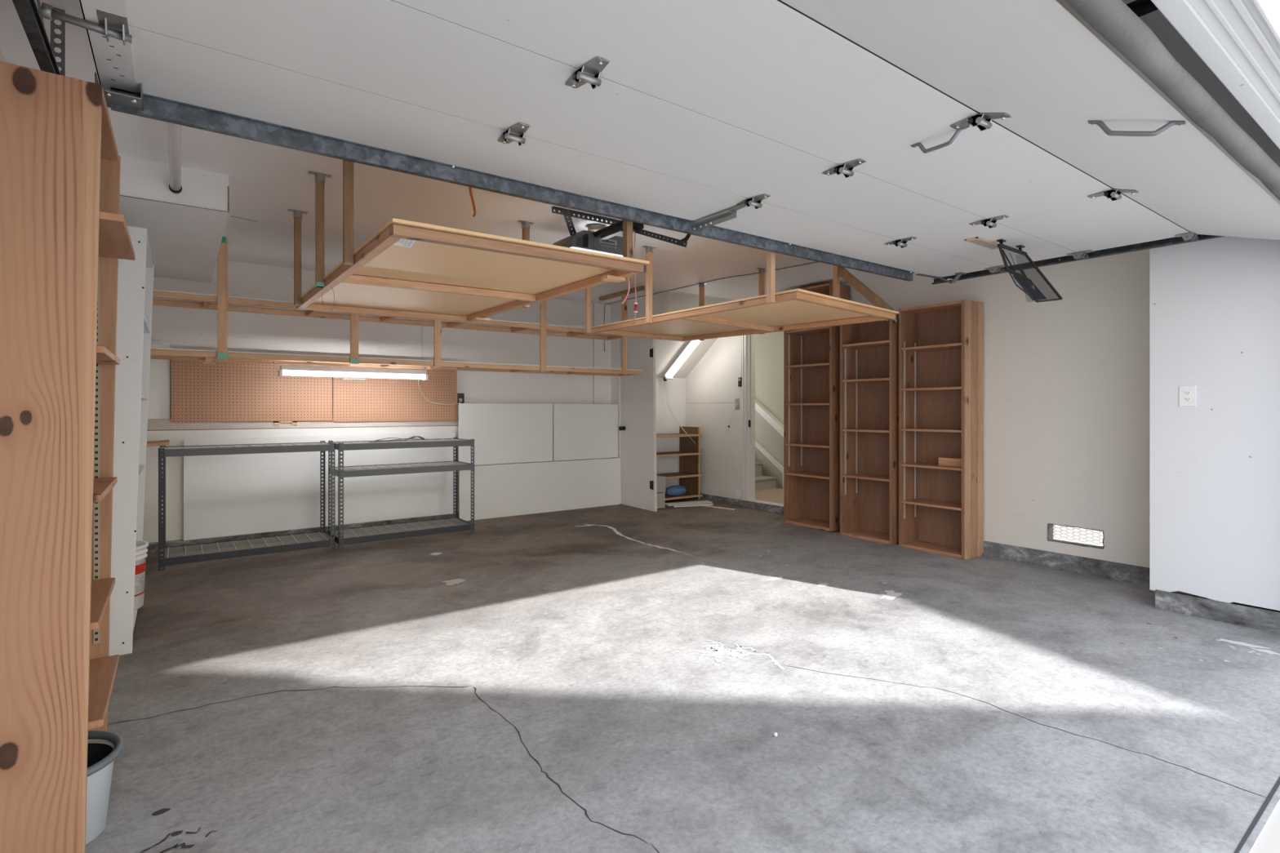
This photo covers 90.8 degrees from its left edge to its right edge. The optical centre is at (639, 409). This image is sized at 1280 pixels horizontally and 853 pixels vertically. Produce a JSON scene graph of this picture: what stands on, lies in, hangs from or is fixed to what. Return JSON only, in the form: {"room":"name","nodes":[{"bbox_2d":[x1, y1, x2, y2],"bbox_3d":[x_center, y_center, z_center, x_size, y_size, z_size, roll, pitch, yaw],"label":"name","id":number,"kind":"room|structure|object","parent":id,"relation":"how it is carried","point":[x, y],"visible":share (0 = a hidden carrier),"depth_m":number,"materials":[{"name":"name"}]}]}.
{"room":"garage","nodes":[
{"label":"garage","id":0,"kind":"room"},
{"bbox_2d":[0,48,7,62],"bbox_3d":[-2.509,-0.005,2.434,0.180,2.530,5.990,0,0,-36],"label":"wall","id":1,"kind":"structure","parent":0,"point":[2,56],"depth_m":2.21,"materials":[{"name":"beige paint"}]},
{"bbox_2d":[120,186,229,212],"bbox_3d":[-2.445,-1.121,3.191,0.616,0.138,0.004,0,0,-36],"label":"trim","id":2,"kind":"structure","parent":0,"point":[228,186],"depth_m":3.30,"materials":[{"name":"paint"}]},
{"bbox_2d":[151,259,685,493],"bbox_3d":[-1.810,-0.005,6.622,6.250,2.530,0.150,0,0,-36],"label":"wall","id":3,"kind":"structure","parent":0,"point":[185,328],"depth_m":6.46,"materials":[{"name":"white paint"}]},
{"bbox_2d":[147,340,170,419],"bbox_3d":[-3.937,-0.230,4.920,0.445,0.620,0.010,0,0,-36],"label":"board","id":4,"kind":"object","parent":3,"relation":"attached to","point":[159,393],"visible":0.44,"depth_m":5.01,"materials":[{"name":"white plastic"}]},
{"bbox_2d":[142,425,458,542],"bbox_3d":[-2.987,0.618,5.615,2.800,0.905,0.068,0,0,-36],"label":"wall panel","id":5,"kind":"object","parent":3,"relation":"attached to","point":[174,464],"visible":0.18,"depth_m":5.06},
{"bbox_2d":[146,417,458,430],"bbox_3d":[-2.987,0.123,5.615,2.800,0.083,0.068,0,0,-36],"label":"board","id":6,"kind":"object","parent":3,"relation":"attached to","point":[153,424],"visible":0.43,"depth_m":5.45,"materials":[{"name":"white wood"}]},
{"bbox_2d":[171,360,332,422],"bbox_3d":[-3.256,-0.188,5.365,1.170,0.585,0.006,0,0,-36],"label":"pegboard","id":7,"kind":"object","parent":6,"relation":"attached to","point":[222,391],"visible":0.71,"depth_m":5.31,"materials":[{"name":"brown wood"}]},
{"bbox_2d":[273,421,297,424],"bbox_3d":[-3.085,0.120,5.495,0.180,0.030,0.010,0,0,-36],"label":"clip","id":8,"kind":"object","parent":6,"relation":"attached to","point":[274,422],"visible":1,"depth_m":5.49,"materials":[{"name":"brown wood"}]},
{"bbox_2d":[333,365,457,422],"bbox_3d":[-2.316,-0.182,6.052,1.145,0.595,0.006,0,0,-36],"label":"pegboard","id":9,"kind":"object","parent":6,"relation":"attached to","point":[371,399],"visible":0.71,"depth_m":6.03,"materials":[{"name":"brown wood"}]},
{"bbox_2d":[457,393,464,404],"bbox_3d":[-1.844,-0.105,6.500,0.070,0.115,0.008,0,0,-36],"label":"wall outlet","id":10,"kind":"object","parent":3,"relation":"attached to","point":[459,395],"visible":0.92,"depth_m":6.50,"materials":[{"name":"black plastic"}]},
{"bbox_2d":[230,215,735,403],"bbox_3d":[-1.026,-0.120,6.185,5.102,2.260,1.485,0,0,-36],"label":"trim","id":11,"kind":"structure","parent":3,"relation":"attached to","point":[230,215],"depth_m":7.09,"materials":[{"name":"paint"}]},
{"bbox_2d":[0,0,1279,305],"bbox_3d":[-0.145,-1.325,4.352,6.300,0.150,6.800,0,0,-36],"label":"ceiling","id":12,"kind":"structure","parent":0,"point":[266,180],"depth_m":3.86,"materials":[{"name":"paint"}]},
{"bbox_2d":[12,0,65,75],"bbox_3d":[-1.210,-0.224,1.139,0.034,2.068,2.234,0,0,-36],"label":"door track","id":13,"kind":"object","parent":12,"relation":"hanging from","point":[31,19],"visible":0.7,"depth_m":1.72,"materials":[{"name":"silver metal"}]},
{"bbox_2d":[119,155,228,282],"bbox_3d":[-3.178,-1.156,4.100,0.725,0.208,2.330,0,0,-36],"label":"soffit box","id":14,"kind":"object","parent":12,"relation":"attached to","point":[184,242],"visible":0.64,"depth_m":3.41,"materials":[{"name":"paint"}]},
{"bbox_2d":[166,121,182,193],"bbox_3d":[-1.374,-1.139,1.857,0.054,0.068,3.419,0,0,-36],"label":"ceiling pipe","id":15,"kind":"object","parent":14,"relation":"attached to","point":[174,131],"visible":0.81,"depth_m":2.79,"materials":[{"name":"white metal"}]},
{"bbox_2d":[150,236,644,376],"bbox_3d":[-1.808,-0.787,5.552,4.470,0.925,0.800,0,0,-36],"label":"rack","id":16,"kind":"object","parent":12,"relation":"hanging from","point":[220,302],"visible":0.8,"depth_m":5.24,"materials":[{"name":"brown wood"}]},
{"bbox_2d":[278,364,462,404],"bbox_3d":[-2.209,-0.197,5.642,0.443,0.309,1.808,0,0,37],"label":"fluorescent light","id":17,"kind":"object","parent":16,"relation":"attached to","point":[323,371],"visible":1,"depth_m":5.33,"materials":[{"name":"white plastic"}]},
{"bbox_2d":[287,160,649,321],"bbox_3d":[-1.123,-0.944,3.638,1.376,0.612,2.460,0,0,-36],"label":"platform","id":18,"kind":"object","parent":12,"relation":"hanging from","point":[407,268],"visible":0.93,"depth_m":3.28,"materials":[{"name":"brown wood"}]},
{"bbox_2d":[321,284,334,311],"bbox_3d":[-1.654,-0.590,3.349,0.062,0.152,0.022,0,0,-36],"label":"wire loop","id":19,"kind":"object","parent":18,"relation":"hanging from","point":[325,285],"visible":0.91,"depth_m":3.35,"materials":[{"name":"silver metal"}]},
{"bbox_2d":[395,238,412,246],"bbox_3d":[-0.962,-0.677,2.553,0.079,0.001,0.130,0,0,-28],"label":"print","id":20,"kind":"object","parent":18,"relation":"on","point":[402,242],"depth_m":2.57,"materials":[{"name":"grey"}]},
{"bbox_2d":[621,277,630,304],"bbox_3d":[-0.073,-0.598,3.191,0.052,0.141,0.008,0,0,-36],"label":"ribbon","id":21,"kind":"object","parent":18,"relation":"hanging from","point":[624,300],"visible":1,"depth_m":3.20,"materials":[{"name":"pink"}]},
{"bbox_2d":[468,186,475,217],"bbox_3d":[-0.881,-1.131,3.321,0.007,0.239,0.042,0,0,44],"label":"strap","id":22,"kind":"object","parent":12,"relation":"hanging from","point":[469,188],"visible":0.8,"depth_m":3.32,"materials":[{"name":"orange"}]},
{"bbox_2d":[587,224,604,231],"bbox_3d":[-0.302,-1.188,4.312,0.116,0.116,0.116,0,0,-36],"label":"bulb","id":23,"kind":"object","parent":12,"relation":"attached to","point":[594,228],"visible":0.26,"depth_m":4.27,"materials":[{"name":"beige"}]},
{"bbox_2d":[604,261,817,351],"bbox_3d":[0.709,-0.971,6.171,0.102,0.562,3.554,0,0,-41],"label":"cable","id":24,"kind":"object","parent":12,"relation":"attached to","point":[816,261],"visible":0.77,"depth_m":6.22,"materials":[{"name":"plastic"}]},
{"bbox_2d":[585,245,899,341],"bbox_3d":[0.683,-0.936,5.100,1.374,0.628,2.530,0,0,-36],"label":"platform","id":25,"kind":"object","parent":12,"relation":"hanging from","point":[797,308],"visible":0.92,"depth_m":4.83,"materials":[{"name":"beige wood"}]},
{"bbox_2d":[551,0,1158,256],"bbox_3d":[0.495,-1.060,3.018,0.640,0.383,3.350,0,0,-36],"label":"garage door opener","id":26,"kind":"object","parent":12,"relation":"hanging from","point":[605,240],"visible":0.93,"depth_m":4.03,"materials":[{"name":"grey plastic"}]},
{"bbox_2d":[633,231,637,324],"bbox_3d":[-0.030,-0.784,3.758,0.022,0.571,0.040,0,0,36],"label":"cord","id":27,"kind":"object","parent":26,"relation":"hanging from","point":[635,302],"visible":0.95,"depth_m":3.76,"materials":[{"name":"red plastic"}]},
{"bbox_2d":[931,234,1225,284],"bbox_3d":[2.910,-0.220,4.067,0.065,2.060,2.104,0,0,-36],"label":"door track","id":28,"kind":"object","parent":12,"relation":"hanging from","point":[1171,241],"visible":0.32,"depth_m":4.03,"materials":[{"name":"silver metal"}]},
{"bbox_2d":[40,0,1279,284],"bbox_3d":[0.906,-0.913,2.540,5.006,0.240,2.118,0,0,-36],"label":"garage door","id":29,"kind":"structure","parent":28,"relation":"attached to","point":[895,139],"depth_m":2.01,"materials":[{"name":"white"}]},
{"bbox_2d":[996,239,1062,302],"bbox_3d":[2.327,-0.805,3.798,0.551,0.369,0.202,0,0,-36],"label":"bracket","id":30,"kind":"object","parent":29,"relation":"hanging from","point":[1030,289],"visible":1,"depth_m":3.74,"materials":[{"name":"black metal"}]},
{"bbox_2d":[611,291,673,503],"bbox_3d":[0.005,-0.065,7.165,0.060,2.370,1.114,0,0,-36],"label":"wall","id":31,"kind":"structure","parent":0,"point":[660,302],"depth_m":7.46,"materials":[{"name":"white paint"}]},
{"bbox_2d":[618,336,657,511],"bbox_3d":[-0.044,0.138,7.199,0.119,1.996,0.621,0,0,-38],"label":"door","id":32,"kind":"structure","parent":31,"relation":"in","point":[637,428],"depth_m":7.17,"materials":[{"name":"white wood"}]},
{"bbox_2d":[85,497,1279,852],"bbox_3d":[-0.179,1.161,4.272,6.150,0.099,6.290,0,0,-36],"label":"floor","id":33,"kind":"structure","parent":0,"point":[617,678],"depth_m":2.59,"materials":[{"name":"concrete"}]},
{"bbox_2d":[0,61,135,852],"bbox_3d":[-1.728,0.170,1.857,0.356,2.080,0.607,0,0,-36],"label":"bookcase","id":34,"kind":"object","parent":33,"relation":"on","point":[64,234],"visible":1,"depth_m":1.64,"materials":[{"name":"brown wood"}]},
{"bbox_2d":[85,730,124,844],"bbox_3d":[-1.653,1.082,1.746,0.355,0.256,0.288,0,0,-36],"label":"bucket","id":35,"kind":"object","parent":33,"relation":"on","point":[101,755],"visible":0.36,"depth_m":1.79,"materials":[{"name":"grey plastic"}]},
{"bbox_2d":[108,226,169,656],"bbox_3d":[-2.911,0.148,3.538,0.428,2.057,1.352,0,0,-36],"label":"cabinet","id":36,"kind":"object","parent":33,"relation":"on","point":[135,277],"visible":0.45,"depth_m":3.04,"materials":[{"name":"paint"}]},
{"bbox_2d":[133,540,148,610],"bbox_3d":[-2.889,0.926,3.463,0.304,0.348,0.304,0,0,-36],"label":"paint bucket","id":37,"kind":"object","parent":36,"relation":"on","point":[141,546],"visible":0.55,"depth_m":3.48,"materials":[{"name":"white plastic"}]},
{"bbox_2d":[134,574,145,592],"bbox_3d":[-2.809,0.962,3.523,0.077,0.079,0.243,0,0,-36],"label":"print","id":38,"kind":"object","parent":37,"relation":"on","point":[140,580],"depth_m":3.47,"materials":[{"name":"grey paper"}]},
{"bbox_2d":[158,440,335,571],"bbox_3d":[-3.058,0.706,4.953,1.137,0.863,0.457,0,0,-36],"label":"metal shelving","id":39,"kind":"object","parent":33,"relation":"on","point":[164,451],"visible":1,"depth_m":4.87,"materials":[{"name":"grey metal"}]},
{"bbox_2d":[328,437,474,549],"bbox_3d":[-2.116,0.706,5.641,1.142,0.863,0.457,0,0,-36],"label":"metal shelving","id":40,"kind":"object","parent":33,"relation":"on","point":[341,471],"visible":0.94,"depth_m":5.54,"materials":[{"name":"grey metal"}]},
{"bbox_2d":[368,435,424,442],"bbox_3d":[-2.115,0.263,5.552,0.176,0.034,0.582,0,0,37],"label":"strap","id":41,"kind":"object","parent":40,"relation":"on","point":[411,437],"visible":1,"depth_m":5.50,"materials":[{"name":"fabric"}]},
{"bbox_2d":[458,457,619,520],"bbox_3d":[-1.023,0.850,6.878,1.938,0.548,0.016,0,0,-36],"label":"panel","id":42,"kind":"object","parent":33,"relation":"on","point":[508,490],"visible":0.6,"depth_m":6.81,"materials":[{"name":"white plastic"}]},
{"bbox_2d":[458,403,552,465],"bbox_3d":[-1.388,0.256,6.630,1.056,0.628,0.016,0,0,-36],"label":"panel","id":43,"kind":"object","parent":42,"relation":"on","point":[501,433],"visible":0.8,"depth_m":6.61,"materials":[{"name":"white plastic"}]},
{"bbox_2d":[553,404,617,461],"bbox_3d":[-0.607,0.256,7.201,0.855,0.628,0.016,0,0,-36],"label":"panel","id":44,"kind":"object","parent":42,"relation":"on","point":[580,431],"visible":1,"depth_m":7.18,"materials":[{"name":"white plastic"}]},
{"bbox_2d":[657,492,665,508],"bbox_3d":[0.159,1.042,7.268,0.150,0.175,0.230,0,0,-36],"label":"concrete block","id":45,"kind":"object","parent":33,"relation":"on","point":[660,495],"visible":0.27,"depth_m":7.19,"materials":[{"name":"grey concrete"}]},
{"bbox_2d":[656,475,665,493],"bbox_3d":[0.159,0.861,7.268,0.170,0.175,0.230,0,0,-36],"label":"concrete block","id":46,"kind":"object","parent":45,"relation":"on","point":[660,479],"visible":0.36,"depth_m":7.19,"materials":[{"name":"grey concrete"}]},
{"bbox_2d":[656,426,702,500],"bbox_3d":[0.317,0.675,7.793,0.865,0.900,0.388,0,0,-36],"label":"shelf","id":47,"kind":"object","parent":33,"relation":"on","point":[689,475],"visible":0.53,"depth_m":7.93,"materials":[{"name":"brown laminate"}]},
{"bbox_2d":[665,484,686,495],"bbox_3d":[0.449,1.006,7.831,0.318,0.126,0.164,0,0,-36],"label":"plastic bag","id":48,"kind":"object","parent":47,"relation":"on","point":[675,490],"visible":0.99,"depth_m":7.76,"materials":[{"name":"blue plastic"}]},
{"bbox_2d":[665,500,712,506],"bbox_3d":[0.582,1.128,7.570,0.614,0.016,0.143,0,0,-25],"label":"board offcut","id":49,"kind":"object","parent":33,"relation":"on","point":[701,501],"visible":0.86,"depth_m":7.54,"materials":[{"name":"white wood"}]},
{"bbox_2d":[674,503,713,507],"bbox_3d":[0.632,1.132,7.427,0.541,0.015,0.084,0,0,-20],"label":"board offcut","id":50,"kind":"object","parent":33,"relation":"on","point":[698,504],"visible":1,"depth_m":7.41,"materials":[{"name":"white wood"}]},
{"bbox_2d":[702,505,733,509],"bbox_3d":[0.896,1.139,7.317,0.434,0.016,0.020,0,0,34],"label":"trim strip","id":51,"kind":"object","parent":33,"relation":"on","point":[702,505],"visible":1,"depth_m":7.31,"materials":[{"name":"white wood"}]},
{"bbox_2d":[783,282,850,531],"bbox_3d":[1.775,-0.020,6.352,0.300,2.380,0.585,0,0,-36],"label":"bookcase","id":52,"kind":"object","parent":33,"relation":"on","point":[811,356],"visible":0.68,"depth_m":6.50,"materials":[{"name":"brown wood"}]},
{"bbox_2d":[840,313,898,544],"bbox_3d":[2.158,0.165,5.827,0.280,2.050,0.535,0,0,-36],"label":"bookcase","id":53,"kind":"object","parent":33,"relation":"on","point":[868,351],"visible":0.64,"depth_m":5.96,"materials":[{"name":"brown wood"}]},
{"bbox_2d":[898,299,983,559],"bbox_3d":[2.549,0.164,5.364,0.275,2.087,0.595,0,0,-36],"label":"bookcase","id":54,"kind":"object","parent":33,"relation":"on","point":[941,345],"visible":0.99,"depth_m":5.46,"materials":[{"name":"brown wood"}]},
{"bbox_2d":[938,457,961,466],"bbox_3d":[2.618,0.444,5.262,0.035,0.068,0.250,0,0,-36],"label":"wood block","id":55,"kind":"object","parent":54,"relation":"on","point":[954,462],"visible":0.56,"depth_m":5.27,"materials":[{"name":"brown wood"}]},
{"bbox_2d":[655,292,731,378],"bbox_3d":[0.487,-0.829,7.513,1.130,0.882,1.160,0,0,-36],"label":"ceiling","id":56,"kind":"structure","parent":0,"point":[666,351],"depth_m":7.65,"materials":[{"name":"beige paint"}]},
{"bbox_2d":[663,339,703,448],"bbox_3d":[0.725,-0.306,7.744,0.425,1.616,0.980,0,0,-36],"label":"fluorescent light","id":57,"kind":"object","parent":56,"relation":"hanging from","point":[691,346],"visible":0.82,"depth_m":7.78,"materials":[{"name":"white plastic"}]},
{"bbox_2d":[755,331,783,488],"bbox_3d":[1.816,-0.140,7.890,1.260,2.700,3.800,0,0,-36],"label":"wall","id":58,"kind":"structure","parent":0,"point":[769,347],"depth_m":8.75,"materials":[{"name":"paint"}]},
{"bbox_2d":[755,398,783,488],"bbox_3d":[1.800,0.313,8.683,0.090,1.519,1.541,0,0,-36],"label":"stair rail","id":59,"kind":"object","parent":58,"relation":"attached to","point":[763,411],"visible":0.27,"depth_m":8.68,"materials":[{"name":"white wood"}]},
{"bbox_2d":[755,487,783,504],"bbox_3d":[1.757,1.131,7.971,1.260,0.117,3.600,0,0,-36],"label":"floor","id":60,"kind":"structure","parent":0,"point":[774,495],"depth_m":7.88,"materials":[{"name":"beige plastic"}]},
{"bbox_2d":[755,462,777,490],"bbox_3d":[1.040,0.548,8.790,1.050,1.049,1.340,0,0,-36],"label":"stair steps","id":61,"kind":"structure","parent":60,"relation":"on","point":[762,482],"depth_m":8.50,"materials":[{"name":"grey carpet"}]},
{"bbox_2d":[685,248,1149,568],"bbox_3d":[2.353,-0.005,5.985,0.120,2.530,5.990,0,0,-36],"label":"wall","id":62,"kind":"structure","parent":0,"point":[1066,380],"depth_m":4.80,"materials":[{"name":"beige paint"}]},
{"bbox_2d":[734,398,739,409],"bbox_3d":[1.152,-0.060,7.510,0.020,0.130,0.070,0,0,-36],"label":"light switch","id":63,"kind":"object","parent":62,"relation":"attached to","point":[736,400],"visible":1,"depth_m":7.50,"materials":[{"name":"beige plastic"}]},
{"bbox_2d":[735,489,740,497],"bbox_3d":[1.165,1.005,7.502,0.008,0.085,0.080,0,0,-36],"label":"wall outlet","id":64,"kind":"object","parent":62,"relation":"attached to","point":[737,491],"visible":1,"depth_m":7.50,"materials":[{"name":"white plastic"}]},
{"bbox_2d":[737,335,742,386],"bbox_3d":[1.185,-0.748,7.463,0.023,0.965,0.055,0,0,-36],"label":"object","id":65,"kind":"object","parent":62,"relation":"attached to","point":[740,379],"visible":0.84,"depth_m":7.45,"materials":[{"name":"black plastic"}]},
{"bbox_2d":[742,333,755,501],"bbox_3d":[1.585,0.011,7.021,0.146,2.122,1.110,0,0,-36],"label":"door frame","id":66,"kind":"structure","parent":62,"relation":"in","point":[748,340],"depth_m":7.41,"materials":[{"name":"white wood"}]},
{"bbox_2d":[746,499,783,506],"bbox_3d":[1.594,1.078,7.032,0.130,0.014,0.975,0,0,-36],"label":"threshold","id":67,"kind":"object","parent":62,"relation":"attached to","point":[754,500],"depth_m":7.18,"materials":[{"name":"beige wood"}]},
{"bbox_2d":[1046,523,1104,549],"bbox_3d":[3.259,0.941,4.709,0.090,0.140,0.371,0,0,-36],"label":"air vent","id":68,"kind":"object","parent":62,"relation":"in","point":[1050,526],"visible":1,"depth_m":4.74,"materials":[{"name":"metal"}]},
{"bbox_2d":[1053,524,1102,544],"bbox_3d":[3.300,0.946,4.738,0.002,0.120,0.354,0,0,-36],"label":"vent grille","id":69,"kind":"object","parent":68,"relation":"attached to","point":[1054,525],"visible":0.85,"depth_m":4.74,"materials":[{"name":"grey metal"}]},
{"bbox_2d":[1149,235,1279,610],"bbox_3d":[3.616,-0.035,3.713,0.620,2.450,0.830,0,0,-36],"label":"wall","id":70,"kind":"structure","parent":0,"point":[1215,303],"depth_m":3.62,"materials":[{"name":"white paint"}]},
{"bbox_2d":[146,493,1279,634],"bbox_3d":[-0.045,1.145,4.190,5.870,0.190,5.900,0,0,-36],"label":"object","id":71,"kind":"structure","parent":70,"relation":"attached to","point":[1221,611],"depth_m":4.60,"materials":[{"name":"grey concrete"}]},
{"bbox_2d":[183,432,455,540],"bbox_3d":[-2.756,0.647,5.705,2.220,0.825,0.015,0,0,-36],"label":"wall panel","id":72,"kind":"object","parent":71,"relation":"on","point":[238,494],"visible":0.8,"depth_m":5.51,"materials":[{"name":"white plastic"}]},
{"bbox_2d":[1178,386,1195,406],"bbox_3d":[3.224,-0.076,3.717,0.008,0.120,0.078,0,0,-36],"label":"wall outlet","id":73,"kind":"object","parent":70,"relation":"attached to","point":[1187,394],"visible":1,"depth_m":3.72,"materials":[{"name":"white plastic"}]},
{"bbox_2d":[1184,396,1191,401],"bbox_3d":[3.222,-0.057,3.716,0.002,0.028,0.029,0,0,-36],"label":"socket","id":74,"kind":"object","parent":73,"relation":"attached to","point":[1186,398],"depth_m":3.71,"materials":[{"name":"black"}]},
{"bbox_2d":[1184,390,1191,395],"bbox_3d":[3.222,-0.095,3.716,0.002,0.028,0.029,0,0,-36],"label":"socket","id":75,"kind":"object","parent":73,"relation":"attached to","point":[1186,392],"depth_m":3.71,"materials":[{"name":"white plastic"}]},
{"bbox_2d":[1187,0,1279,119],"bbox_3d":[1.750,-1.245,1.749,6.250,0.710,0.140,0,0,-36],"label":"door frame","id":76,"kind":"structure","parent":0,"point":[1228,9],"depth_m":1.51,"materials":[{"name":"white paint"}]},
{"bbox_2d":[1151,0,1279,149],"bbox_3d":[1.468,-0.882,1.543,4.910,0.015,0.140,0,0,-36],"label":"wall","id":77,"kind":"structure","parent":76,"relation":"attached to","point":[1180,14],"depth_m":1.54,"materials":[{"name":"white paint"}]},
{"label":"outside","id":78,"kind":"structure","parent":0,"visible":0},
{"bbox_2d":[1250,802,1279,852],"bbox_3d":[11.553,1.273,-9.883,25.000,0.114,30.410,0,0,-36],"label":"floor","id":79,"kind":"structure","parent":78,"point":[1268,842],"depth_m":1.79,"materials":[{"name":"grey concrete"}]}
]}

